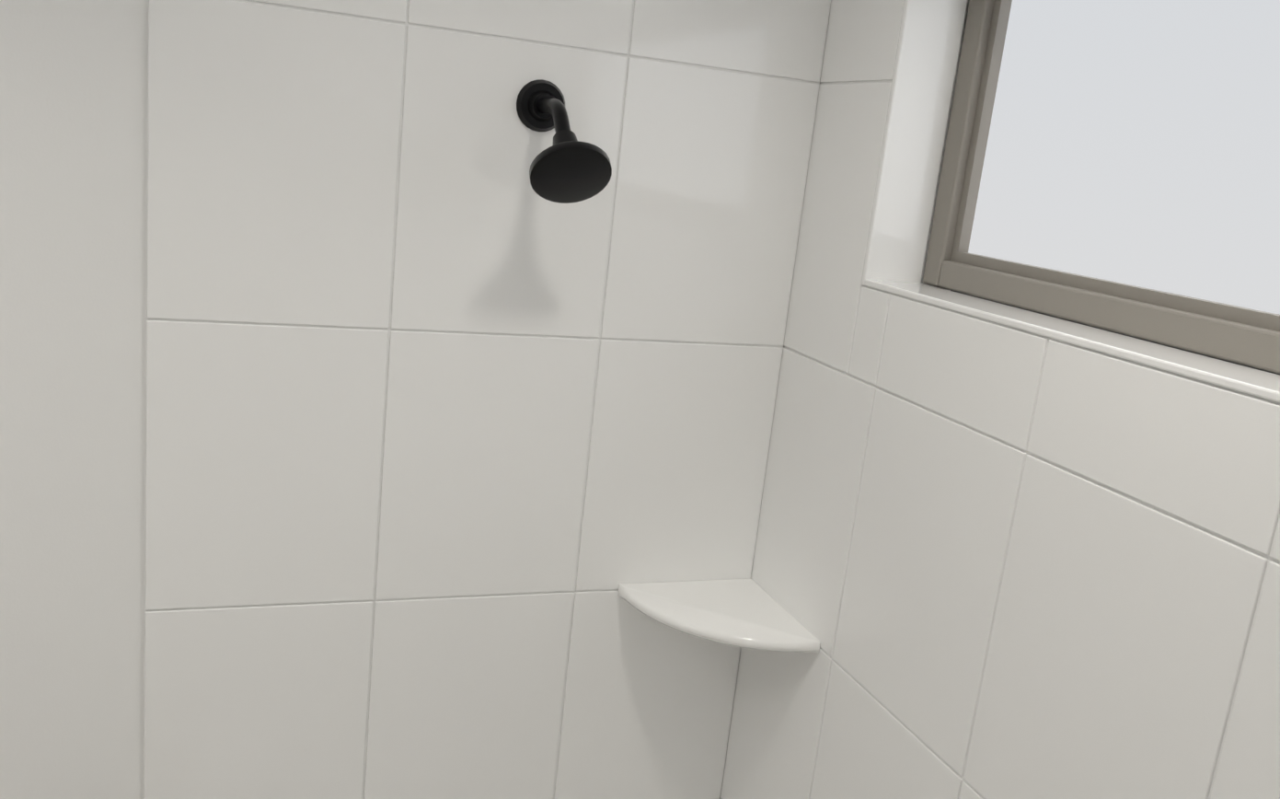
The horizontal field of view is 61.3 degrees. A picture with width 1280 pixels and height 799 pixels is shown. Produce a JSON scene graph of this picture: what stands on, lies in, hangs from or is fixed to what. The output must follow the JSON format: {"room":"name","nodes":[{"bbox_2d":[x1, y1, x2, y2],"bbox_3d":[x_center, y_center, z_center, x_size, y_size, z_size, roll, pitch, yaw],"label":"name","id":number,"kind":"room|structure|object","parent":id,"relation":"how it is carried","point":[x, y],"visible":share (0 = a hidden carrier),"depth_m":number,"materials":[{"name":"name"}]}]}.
{"room":"bathroom","nodes":[
{"label":"bathroom","id":0,"kind":"room"},
{"bbox_2d":[0,0,147,798],"bbox_3d":[-0.999,0.311,1.192,2.646,2.645,0.120,1,14,-21],"label":"wall","id":1,"kind":"structure","parent":0,"point":[73,166],"depth_m":1.18,"materials":[{"name":"white paint"}]},
{"bbox_2d":[143,0,830,798],"bbox_3d":[-0.200,0.160,1.378,0.788,2.265,0.014,1,14,-21],"label":"wall tile","id":2,"kind":"structure","parent":1,"relation":"attached to","point":[456,429],"depth_m":1.32,"materials":[{"name":"white tile"}]},
{"bbox_2d":[516,79,611,203],"bbox_3d":[-0.090,-0.287,1.197,0.088,0.134,0.180,1,14,-21],"label":"shower head","id":3,"kind":"object","parent":2,"relation":"attached to","point":[567,167],"visible":1,"depth_m":1.16},
{"bbox_2d":[617,577,820,653],"bbox_3d":[0.098,0.285,1.412,0.200,0.016,0.200,1,14,-21],"label":"corner shelf","id":4,"kind":"object","parent":2,"relation":"attached to","point":[750,613],"visible":1,"depth_m":1.41,"materials":[{"name":"white ceramic"}]},
{"bbox_2d":[921,0,969,290],"bbox_3d":[0.470,0.540,0.902,0.120,2.645,1.524,1,14,-21],"label":"wall","id":5,"kind":"structure","parent":0,"point":[945,144],"depth_m":1.28,"materials":[{"name":"white paint"}]},
{"bbox_2d":[719,0,1279,798],"bbox_3d":[0.428,0.354,0.835,0.014,2.265,1.524,1,14,-21],"label":"wall tiles","id":6,"kind":"structure","parent":5,"relation":"attached to","point":[992,559],"depth_m":1.07,"materials":[{"name":"white tile"}]},
{"bbox_2d":[861,0,1279,403],"bbox_3d":[0.526,-0.181,0.714,0.080,0.398,1.197,1,14,-21],"label":"window sill","id":7,"kind":"structure","parent":5,"relation":"attached to","point":[929,39],"depth_m":1.24,"materials":[{"name":"white"}]},
{"bbox_2d":[922,0,1279,374],"bbox_3d":[0.584,-0.180,0.737,0.045,0.382,1.181,1,14,-21],"label":"window","id":8,"kind":"structure","parent":5,"relation":"in","point":[1112,165],"depth_m":1.04,"materials":[{"name":"grey"}]}
]}

